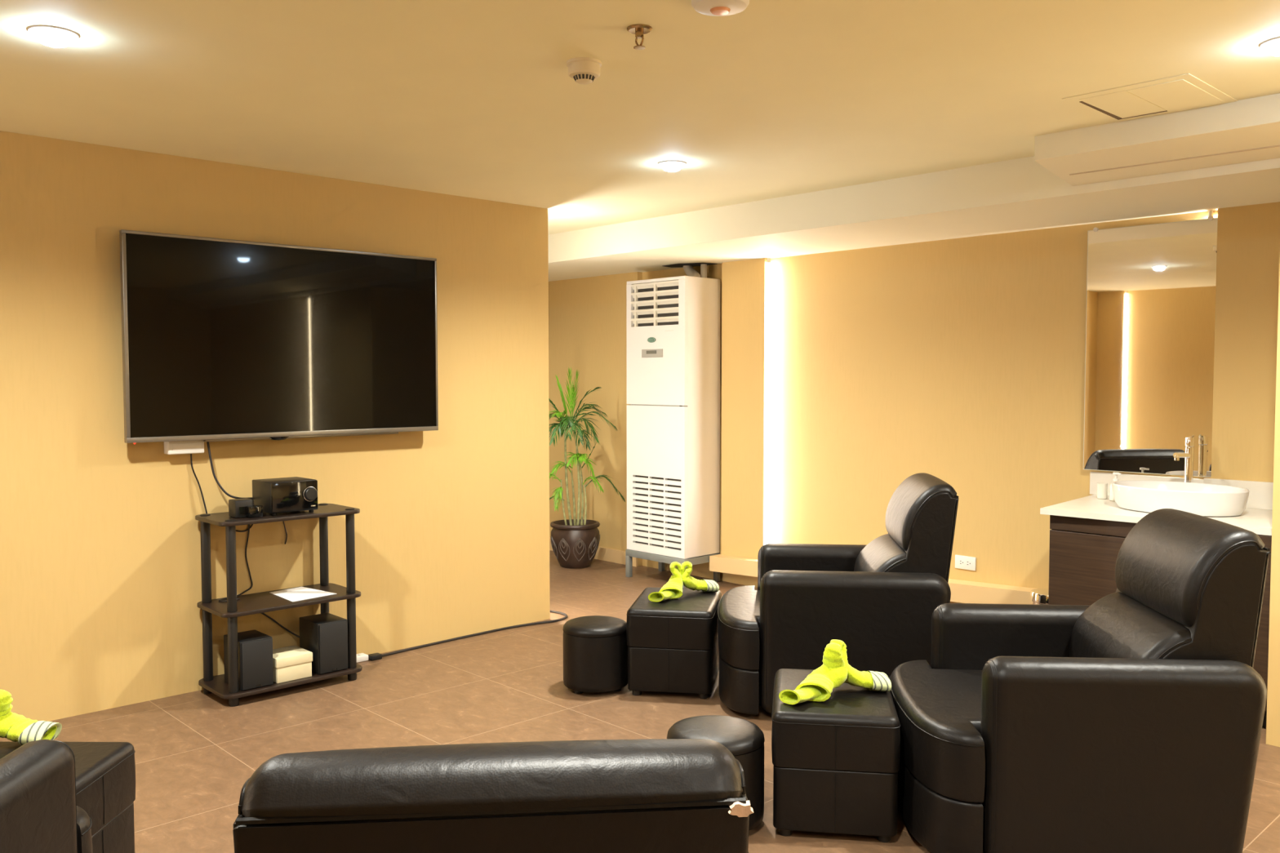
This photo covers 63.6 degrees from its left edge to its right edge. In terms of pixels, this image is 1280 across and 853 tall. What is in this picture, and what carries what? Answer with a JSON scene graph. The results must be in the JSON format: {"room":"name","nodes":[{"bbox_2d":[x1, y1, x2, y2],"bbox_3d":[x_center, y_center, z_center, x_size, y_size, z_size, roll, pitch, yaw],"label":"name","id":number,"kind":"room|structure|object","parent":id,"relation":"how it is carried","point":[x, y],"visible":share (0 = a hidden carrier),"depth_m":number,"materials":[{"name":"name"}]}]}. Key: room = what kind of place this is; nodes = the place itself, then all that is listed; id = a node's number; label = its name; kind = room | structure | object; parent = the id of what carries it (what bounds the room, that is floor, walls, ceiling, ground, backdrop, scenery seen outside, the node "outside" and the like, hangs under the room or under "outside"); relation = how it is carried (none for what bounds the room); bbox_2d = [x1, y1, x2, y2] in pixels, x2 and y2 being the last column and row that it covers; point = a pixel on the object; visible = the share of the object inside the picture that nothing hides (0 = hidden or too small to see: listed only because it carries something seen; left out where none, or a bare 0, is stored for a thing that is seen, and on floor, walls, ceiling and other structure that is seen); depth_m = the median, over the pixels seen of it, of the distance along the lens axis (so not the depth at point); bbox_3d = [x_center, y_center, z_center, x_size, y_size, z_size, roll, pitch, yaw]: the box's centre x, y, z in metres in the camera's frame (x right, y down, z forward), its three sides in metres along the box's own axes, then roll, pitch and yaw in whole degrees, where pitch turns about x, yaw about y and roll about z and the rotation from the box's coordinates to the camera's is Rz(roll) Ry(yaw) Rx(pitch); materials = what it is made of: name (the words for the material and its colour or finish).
{"room":"foot massage spa","nodes":[
{"label":"foot massage spa","id":0,"kind":"room"},
{"bbox_2d":[0,130,550,721],"bbox_3d":[-2.610,0.023,4.226,5.515,2.400,0.220,-3,4,-43],"label":"wall","id":1,"kind":"structure","parent":0,"point":[100,575],"depth_m":4.69,"materials":[{"name":"paint"}]},
{"bbox_2d":[164,440,204,454],"bbox_3d":[-2.025,0.090,4.590,0.156,0.062,0.062,-3,4,-43],"label":"box","id":2,"kind":"object","parent":1,"relation":"attached to","point":[175,447],"visible":0.77,"depth_m":4.56,"materials":[{"name":"white plastic"}]},
{"bbox_2d":[190,453,207,513],"bbox_3d":[-1.988,0.307,4.666,0.011,0.390,0.082,2,4,41],"label":"hanging cable","id":3,"kind":"object","parent":2,"relation":"hanging from","point":[192,467],"visible":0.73,"depth_m":4.66,"materials":[{"name":"black plastic"}]},
{"bbox_2d":[119,229,438,444],"bbox_3d":[-1.645,-0.394,4.895,1.527,0.912,0.106,-3,4,-43],"label":"television","id":4,"kind":"object","parent":1,"relation":"attached to","point":[224,340],"visible":1,"depth_m":4.77,"materials":[{"name":"black"}]},
{"bbox_2d":[206,441,252,499],"bbox_3d":[-1.857,0.194,4.677,0.191,0.285,0.027,-1,3,-25],"label":"cable","id":5,"kind":"object","parent":4,"relation":"hanging from","point":[207,442],"visible":0.87,"depth_m":4.65,"materials":[{"name":"black plastic"}]},
{"bbox_2d":[548,271,642,566],"bbox_3d":[-0.746,-0.188,8.675,0.247,2.400,2.380,-3,4,-43],"label":"wall","id":6,"kind":"structure","parent":0,"point":[587,316],"depth_m":8.08,"materials":[{"name":"paint"}]},
{"bbox_2d":[549,537,638,566],"bbox_3d":[-0.841,0.966,8.638,0.020,0.100,2.380,-3,4,-43],"label":"baseboard","id":7,"kind":"structure","parent":6,"relation":"attached to","point":[611,555],"depth_m":7.97,"materials":[{"name":"brown paint"}]},
{"bbox_2d":[0,0,1279,234],"bbox_3d":[-0.496,-1.181,3.198,7.650,0.100,11.000,-3,4,-43],"label":"ceiling","id":8,"kind":"structure","parent":0,"point":[474,99],"depth_m":3.42,"materials":[{"name":"paint"}]},
{"bbox_2d":[27,25,79,47],"bbox_3d":[-1.663,-1.099,2.931,0.128,0.037,0.128,-3,4,-43],"label":"recessed light","id":9,"kind":"object","parent":8,"relation":"in","point":[47,35],"visible":1,"depth_m":2.90,"materials":[{"name":"white plastic"}]},
{"bbox_2d":[566,57,601,84],"bbox_3d":[-0.174,-1.100,3.213,0.110,0.063,0.110,-3,4,-43],"label":"smoke detector","id":10,"kind":"object","parent":8,"relation":"attached to","point":[584,70],"visible":1,"depth_m":3.18,"materials":[{"name":"beige plastic"}]},
{"bbox_2d":[626,23,652,49],"bbox_3d":[-0.001,-1.089,2.899,0.072,0.055,0.072,-3,4,-43],"label":"sprinkler","id":11,"kind":"object","parent":8,"relation":"attached to","point":[639,30],"visible":1,"depth_m":2.89,"materials":[{"name":"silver metal"}]},
{"bbox_2d":[657,160,685,172],"bbox_3d":[0.146,-1.184,4.720,0.128,0.037,0.128,-3,4,-43],"label":"recessed light","id":12,"kind":"object","parent":8,"relation":"in","point":[671,166],"visible":1,"depth_m":4.68,"materials":[{"name":"white plastic"}]},
{"bbox_2d":[691,0,749,16],"bbox_3d":[0.207,-1.087,2.670,0.150,0.038,0.150,-3,4,-43],"label":"smoke detector","id":13,"kind":"object","parent":8,"relation":"attached to","point":[708,7],"visible":1,"depth_m":2.65,"materials":[{"name":"white plastic"}]},
{"bbox_2d":[1062,73,1237,122],"bbox_3d":[1.797,-1.150,3.641,0.477,0.006,0.417,-3,4,-43],"label":"ceiling hatch","id":14,"kind":"object","parent":8,"relation":"attached to","point":[1186,91],"visible":1,"depth_m":3.61,"materials":[{"name":"paint"}]},
{"bbox_2d":[1034,93,1279,186],"bbox_3d":[3.309,-1.030,2.662,0.359,0.155,4.580,-3,4,-43],"label":"trim","id":15,"kind":"structure","parent":8,"relation":"attached to","point":[1254,122],"depth_m":3.92,"materials":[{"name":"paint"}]},
{"bbox_2d":[1259,36,1279,56],"bbox_3d":[1.884,-1.105,3.018,0.128,0.037,0.128,-3,4,-43],"label":"recessed light","id":16,"kind":"object","parent":8,"relation":"in","point":[1272,46],"visible":1,"depth_m":3.01,"materials":[{"name":"white plastic"}]},
{"bbox_2d":[0,550,1279,852],"bbox_3d":[-0.495,1.316,3.315,7.650,0.100,11.000,-3,4,-43],"label":"floor","id":17,"kind":"structure","parent":0,"point":[195,754],"depth_m":4.27,"materials":[{"name":"tile"}]},
{"bbox_2d":[0,739,92,852],"bbox_3d":[-1.667,0.836,2.018,0.830,0.983,1.000,0,3,-1],"label":"armchair","id":18,"kind":"object","parent":17,"relation":"on","point":[40,813],"visible":1,"depth_m":2.19,"materials":[{"name":"black leather"}]},
{"bbox_2d":[76,805,92,852],"bbox_3d":[-1.669,1.011,2.122,0.810,0.200,0.807,0,3,-1],"label":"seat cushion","id":19,"kind":"object","parent":18,"relation":"on","point":[84,824],"depth_m":2.38,"materials":[{"name":"black leather"}]},
{"bbox_2d":[0,742,135,852],"bbox_3d":[-1.685,1.096,2.755,0.523,0.395,0.388,0,3,1],"label":"footrest","id":20,"kind":"object","parent":17,"relation":"on","point":[105,771],"visible":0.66,"depth_m":2.81,"materials":[{"name":"black leather"}]},
{"bbox_2d":[0,689,62,745],"bbox_3d":[-1.840,0.815,2.862,0.401,0.152,0.184,-1,3,-13],"label":"folded towel","id":21,"kind":"object","parent":20,"relation":"on","point":[15,727],"visible":0.94,"depth_m":2.88,"materials":[{"name":"yellow fabric"}]},
{"bbox_2d":[195,502,362,706],"bbox_3d":[-1.653,0.793,4.757,0.660,0.811,0.350,-3,4,-43],"label":"shelf rack","id":22,"kind":"object","parent":17,"relation":"on","point":[264,602],"visible":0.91,"depth_m":4.64,"materials":[{"name":"black wood"}]},
{"bbox_2d":[218,524,253,602],"bbox_3d":[-1.845,0.598,4.741,0.075,0.378,0.210,1,3,19],"label":"hanging cable","id":23,"kind":"object","parent":22,"relation":"hanging from","point":[245,591],"visible":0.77,"depth_m":4.82,"materials":[{"name":"black plastic"}]},
{"bbox_2d":[235,524,253,532],"bbox_3d":[-1.852,0.456,4.804,0.146,0.072,0.006,-3,4,-43],"label":"cable","id":24,"kind":"object","parent":22,"relation":"hanging from","point":[251,524],"visible":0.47,"depth_m":4.81,"materials":[{"name":"black plastic"}]},
{"bbox_2d":[228,497,262,518],"bbox_3d":[-1.744,0.361,4.571,0.110,0.077,0.115,-3,4,-43],"label":"box","id":25,"kind":"object","parent":22,"relation":"on","point":[245,507],"visible":1,"depth_m":4.54,"materials":[{"name":"black plastic"}]},
{"bbox_2d":[223,630,273,691],"bbox_3d":[-1.743,1.040,4.603,0.145,0.214,0.196,-3,4,-43],"label":"speaker","id":26,"kind":"object","parent":22,"relation":"on","point":[255,669],"visible":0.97,"depth_m":4.54},
{"bbox_2d":[240,638,273,690],"bbox_3d":[-1.680,1.043,4.537,0.139,0.208,0.011,-3,4,-43],"label":"grille","id":27,"kind":"object","parent":26,"relation":"attached to","point":[256,654],"depth_m":4.53,"materials":[{"name":"black"}]},
{"bbox_2d":[261,613,299,637],"bbox_3d":[-1.729,0.912,4.903,0.306,0.227,0.088,-1,3,-18],"label":"cable","id":28,"kind":"object","parent":22,"relation":"hanging from","point":[264,614],"visible":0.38,"depth_m":4.94,"materials":[{"name":"black plastic"}]},
{"bbox_2d":[282,520,287,544],"bbox_3d":[-1.704,0.482,4.945,0.033,0.166,0.007,-3,4,-43],"label":"cable","id":29,"kind":"object","parent":22,"relation":"hanging from","point":[282,521],"visible":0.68,"depth_m":4.95,"materials":[{"name":"black plastic"}]},
{"bbox_2d":[252,476,317,515],"bbox_3d":[-1.617,0.319,4.721,0.220,0.150,0.230,-3,4,-43],"label":"stereo receiver","id":30,"kind":"object","parent":22,"relation":"on","point":[293,494],"visible":0.95,"depth_m":4.65,"materials":[{"name":"black plastic"}]},
{"bbox_2d":[272,645,312,683],"bbox_3d":[-1.617,1.086,4.723,0.172,0.112,0.178,-3,4,-43],"label":"box","id":31,"kind":"object","parent":22,"relation":"on","point":[291,663],"visible":0.72,"depth_m":4.67,"materials":[{"name":"beige cardboard"}]},
{"bbox_2d":[270,586,336,601],"bbox_3d":[-1.582,0.781,4.838,0.227,0.002,0.290,-3,4,-43],"label":"sheet","id":32,"kind":"object","parent":22,"relation":"on","point":[299,593],"visible":1,"depth_m":4.82,"materials":[{"name":"white paper"}]},
{"bbox_2d":[299,613,347,674],"bbox_3d":[-1.485,1.018,4.854,0.146,0.234,0.206,-3,4,-43],"label":"speaker","id":33,"kind":"object","parent":22,"relation":"on","point":[325,635],"visible":0.93,"depth_m":4.79},
{"bbox_2d":[319,620,347,674],"bbox_3d":[-1.419,1.021,4.784,0.140,0.228,0.011,-3,4,-43],"label":"grille","id":34,"kind":"object","parent":33,"relation":"attached to","point":[333,634],"depth_m":4.78,"materials":[{"name":"black"}]},
{"bbox_2d":[356,653,368,662],"bbox_3d":[-1.426,1.163,5.176,0.115,0.030,0.060,-3,4,-43],"label":"block","id":35,"kind":"object","parent":17,"relation":"on","point":[361,657],"visible":0.52,"depth_m":5.18,"materials":[{"name":"white plastic"}]},
{"bbox_2d":[368,610,567,660],"bbox_3d":[-0.866,1.139,5.740,0.482,0.026,1.413,1,3,25],"label":"extension cord","id":36,"kind":"object","parent":17,"relation":"on","point":[375,656],"visible":0.86,"depth_m":5.62,"materials":[{"name":"black plastic"}]},
{"bbox_2d":[232,738,753,852],"bbox_3d":[-0.209,0.851,1.681,0.830,0.983,1.004,0,3,-5],"label":"armchair","id":37,"kind":"object","parent":17,"relation":"on","point":[651,795],"visible":1,"depth_m":1.18,"materials":[{"name":"black leather"}]},
{"bbox_2d":[548,367,625,568],"bbox_3d":[-0.476,0.303,7.747,0.508,1.506,0.574,-3,4,-43],"label":"potted palm","id":38,"kind":"object","parent":17,"relation":"on","point":[575,543],"visible":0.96,"depth_m":7.70,"materials":[{"name":"green plant"}]},
{"bbox_2d":[550,519,599,568],"bbox_3d":[-0.489,0.889,7.803,0.378,0.332,0.379,-3,4,-43],"label":"pot","id":39,"kind":"object","parent":38,"relation":"attached to","point":[575,543],"depth_m":7.67,"materials":[{"name":"brown ceramic"}]},
{"bbox_2d":[562,615,627,693],"bbox_3d":[-0.202,1.042,4.725,0.302,0.316,0.302,-3,4,-43],"label":"round stool","id":40,"kind":"object","parent":17,"relation":"on","point":[595,647],"visible":0.98,"depth_m":4.60,"materials":[{"name":"black leather"}]},
{"bbox_2d":[625,263,719,588],"bbox_3d":[0.228,-0.033,7.245,0.363,2.226,0.584,-3,4,-43],"label":"air conditioner","id":41,"kind":"object","parent":17,"relation":"on","point":[673,323],"visible":0.93,"depth_m":7.08,"materials":[{"name":"white"}]},
{"bbox_2d":[626,587,722,698],"bbox_3d":[0.169,0.998,4.812,0.388,0.395,0.523,0,3,10],"label":"footrest","id":42,"kind":"object","parent":17,"relation":"on","point":[673,644],"visible":0.91,"depth_m":4.57,"materials":[{"name":"black leather"}]},
{"bbox_2d":[626,587,721,650],"bbox_3d":[0.169,0.885,4.807,0.388,0.169,0.520,0,3,10],"label":"cushion","id":43,"kind":"object","parent":42,"relation":"on","point":[688,622],"depth_m":4.57,"materials":[{"name":"black leather"}]},
{"bbox_2d":[648,561,719,602],"bbox_3d":[0.194,0.719,4.863,0.401,0.152,0.184,-2,3,-35],"label":"folded towel","id":44,"kind":"object","parent":42,"relation":"on","point":[673,589],"visible":1,"depth_m":4.88,"materials":[{"name":"yellow fabric"}]},
{"bbox_2d":[666,715,764,831],"bbox_3d":[0.240,1.109,3.293,0.311,0.316,0.311,-3,4,-43],"label":"round stool","id":45,"kind":"object","parent":17,"relation":"on","point":[744,739],"visible":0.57,"depth_m":3.21,"materials":[{"name":"black leather"}]},
{"bbox_2d":[771,668,900,842],"bbox_3d":[0.633,1.064,3.397,0.388,0.395,0.523,0,3,9],"label":"footrest","id":46,"kind":"object","parent":17,"relation":"on","point":[836,759],"visible":0.91,"depth_m":3.15,"materials":[{"name":"black leather"}]},
{"bbox_2d":[778,639,891,704],"bbox_3d":[0.625,0.786,3.345,0.401,0.161,0.186,-1,3,-19],"label":"folded towel","id":47,"kind":"object","parent":46,"relation":"on","point":[835,670],"visible":1,"depth_m":3.34,"materials":[{"name":"yellow fabric"}]},
{"bbox_2d":[771,668,900,773],"bbox_3d":[0.633,0.951,3.392,0.388,0.169,0.520,0,3,9],"label":"cushion","id":48,"kind":"object","parent":46,"relation":"on","point":[856,730],"depth_m":3.15,"materials":[{"name":"black leather"}]},
{"bbox_2d":[717,472,959,717],"bbox_3d":[0.849,0.712,4.614,1.000,0.983,0.830,0,3,6],"label":"armchair","id":49,"kind":"object","parent":17,"relation":"on","point":[880,597],"visible":0.88,"depth_m":4.25,"materials":[{"name":"black leather"}]},
{"bbox_2d":[717,585,759,670],"bbox_3d":[0.754,0.891,4.632,0.807,0.200,0.811,0,3,6],"label":"seat cushion","id":50,"kind":"object","parent":49,"relation":"on","point":[739,608],"depth_m":4.35,"materials":[{"name":"black leather"}]},
{"bbox_2d":[853,533,906,572],"bbox_3d":[1.130,0.758,4.588,0.318,0.501,0.578,0,3,6],"label":"lumbar cushion","id":51,"kind":"object","parent":49,"relation":"on","point":[884,553],"depth_m":4.49,"materials":[{"name":"black leather"}]},
{"bbox_2d":[884,472,956,551],"bbox_3d":[1.231,0.370,4.559,0.231,0.296,0.580,0,3,6],"label":"cushion","id":52,"kind":"object","parent":49,"relation":"on","point":[921,513],"depth_m":4.28,"materials":[{"name":"black leather"}]},
{"bbox_2d":[1030,588,1048,604],"bbox_3d":[2.066,1.004,5.225,0.183,0.340,0.183,0,3,2],"label":"pedal bin","id":53,"kind":"object","parent":17,"relation":"on","point":[1037,596],"visible":0.25,"depth_m":5.19,"materials":[{"name":"silver metal"}]},
{"bbox_2d":[888,508,1270,852],"bbox_3d":[1.324,0.774,3.292,1.000,0.983,0.830,0,3,4],"label":"armchair","id":54,"kind":"object","parent":17,"relation":"on","point":[1131,720],"visible":0.99,"depth_m":2.92,"materials":[{"name":"black leather"}]},
{"bbox_2d":[889,660,985,803],"bbox_3d":[1.229,0.953,3.307,0.807,0.200,0.810,0,3,4],"label":"seat cushion","id":55,"kind":"object","parent":54,"relation":"on","point":[938,707],"depth_m":3.09,"materials":[{"name":"black leather"}]},
{"bbox_2d":[1069,591,1191,658],"bbox_3d":[1.606,0.820,3.272,0.318,0.501,0.578,0,3,4],"label":"lumbar cushion","id":56,"kind":"object","parent":54,"relation":"on","point":[1118,624],"depth_m":3.22,"materials":[{"name":"black leather"}]},
{"bbox_2d":[1115,508,1264,627],"bbox_3d":[1.707,0.432,3.246,0.231,0.296,0.580,0,3,4],"label":"cushion","id":57,"kind":"object","parent":54,"relation":"on","point":[1175,568],"depth_m":3.04,"materials":[{"name":"black leather"}]},
{"bbox_2d":[1048,515,1271,728],"bbox_3d":[2.471,0.804,4.681,0.723,0.792,0.937,-3,4,-43],"label":"vanity cabinet","id":58,"kind":"object","parent":17,"relation":"on","point":[1083,553],"visible":0.22,"depth_m":4.63,"materials":[{"name":"brown wood"}]},
{"bbox_2d":[1040,471,1273,535],"bbox_3d":[2.421,0.330,4.690,0.756,0.152,1.060,-3,4,-43],"label":"countertop","id":59,"kind":"structure","parent":58,"relation":"on","point":[1257,516],"depth_m":4.71,"materials":[{"name":"white stone"}]},
{"bbox_2d":[1097,482,1107,499],"bbox_3d":[2.289,0.320,5.115,0.050,0.078,0.050,-3,4,-43],"label":"cup","id":60,"kind":"object","parent":59,"relation":"on","point":[1102,488],"visible":1,"depth_m":5.10,"materials":[{"name":"beige"}]},
{"bbox_2d":[1109,480,1117,501],"bbox_3d":[2.318,0.313,5.033,0.058,0.098,0.058,-3,4,-43],"label":"bottle","id":61,"kind":"object","parent":59,"relation":"on","point":[1111,494],"depth_m":5.02,"materials":[{"name":"beige plastic"}]},
{"bbox_2d":[1109,471,1121,501],"bbox_3d":[2.318,0.292,5.032,0.058,0.140,0.058,-3,4,-43],"label":"soap dispenser","id":62,"kind":"object","parent":59,"relation":"on","point":[1116,479],"visible":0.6,"depth_m":5.02,"materials":[{"name":"beige plastic"}]},
{"bbox_2d":[1111,480,1249,516],"bbox_3d":[2.429,0.324,4.662,0.423,0.112,0.564,-3,4,-43],"label":"washbasin","id":63,"kind":"object","parent":59,"relation":"in","point":[1205,500],"visible":0.95,"depth_m":4.53,"materials":[{"name":"white ceramic"}]},
{"bbox_2d":[1173,435,1194,482],"bbox_3d":[2.557,0.206,4.851,0.167,0.328,0.056,-2,3,-31],"label":"tap","id":64,"kind":"object","parent":59,"relation":"on","point":[1188,455],"visible":0.73,"depth_m":4.85,"materials":[{"name":"silver metal"}]},
{"bbox_2d":[642,209,1217,603],"bbox_3d":[1.609,-0.073,6.225,0.200,2.400,4.420,-3,4,-43],"label":"wall","id":65,"kind":"structure","parent":0,"point":[960,362],"depth_m":5.94,"materials":[{"name":"paint"}]},
{"bbox_2d":[662,262,717,267],"bbox_3d":[0.334,-1.126,7.200,0.210,0.003,0.380,-3,4,-43],"label":"trim","id":66,"kind":"structure","parent":65,"relation":"attached to","point":[694,264],"depth_m":7.18,"materials":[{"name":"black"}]},
{"bbox_2d":[720,257,767,559],"bbox_3d":[0.709,-0.063,6.997,0.047,2.108,0.378,-3,4,-43],"label":"trim","id":67,"kind":"structure","parent":65,"relation":"attached to","point":[744,282],"depth_m":6.97,"materials":[{"name":"paint"}]},
{"bbox_2d":[765,257,770,544],"bbox_3d":[0.847,-0.135,6.840,0.024,1.945,0.024,-3,4,-43],"label":"tube","id":68,"kind":"object","parent":65,"relation":"attached to","point":[768,260],"visible":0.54,"depth_m":6.83,"materials":[{"name":"white"}]},
{"bbox_2d":[709,554,1035,604],"bbox_3d":[1.438,0.934,6.206,0.142,0.210,2.640,-3,4,-43],"label":"baseboard","id":69,"kind":"structure","parent":65,"relation":"attached to","point":[962,591],"depth_m":5.75,"materials":[{"name":"beige paint"}]},
{"bbox_2d":[547,155,1279,281],"bbox_3d":[1.769,-1.137,5.348,1.103,0.192,10.600,-3,4,-43],"label":"ceiling beam","id":70,"kind":"structure","parent":65,"relation":"attached to","point":[1019,194],"depth_m":5.25,"materials":[{"name":"paint"}]},
{"bbox_2d":[955,555,976,570],"bbox_3d":[1.847,0.773,5.862,0.011,0.076,0.128,-3,4,-43],"label":"wall outlet","id":71,"kind":"object","parent":65,"relation":"attached to","point":[965,562],"visible":1,"depth_m":5.86,"materials":[{"name":"white plastic"}]},
{"bbox_2d":[1083,215,1217,477],"bbox_3d":[2.495,-0.384,5.075,0.016,1.232,0.604,-3,4,-45],"label":"wall mirror","id":72,"kind":"object","parent":65,"relation":"attached to","point":[1150,314],"visible":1,"depth_m":5.07,"materials":[{"name":"clear glass"}]},
{"bbox_2d":[1208,210,1213,216],"bbox_3d":[2.691,-0.395,4.898,0.018,1.245,0.019,-3,4,-43],"label":"tube","id":73,"kind":"object","parent":65,"relation":"attached to","point":[1210,212],"visible":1,"depth_m":4.86,"materials":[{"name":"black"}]},
{"bbox_2d":[1210,201,1279,482],"bbox_3d":[2.878,-0.316,4.693,0.047,1.388,0.480,-3,4,-43],"label":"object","id":74,"kind":"structure","parent":65,"relation":"attached to","point":[1248,253],"depth_m":4.75,"materials":[{"name":"paint"}]},
{"bbox_2d":[1266,259,1279,746],"bbox_3d":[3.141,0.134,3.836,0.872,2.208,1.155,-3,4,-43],"label":"trim","id":75,"kind":"structure","parent":65,"relation":"attached to","point":[1273,722],"depth_m":3.97,"materials":[{"name":"beige paint"}]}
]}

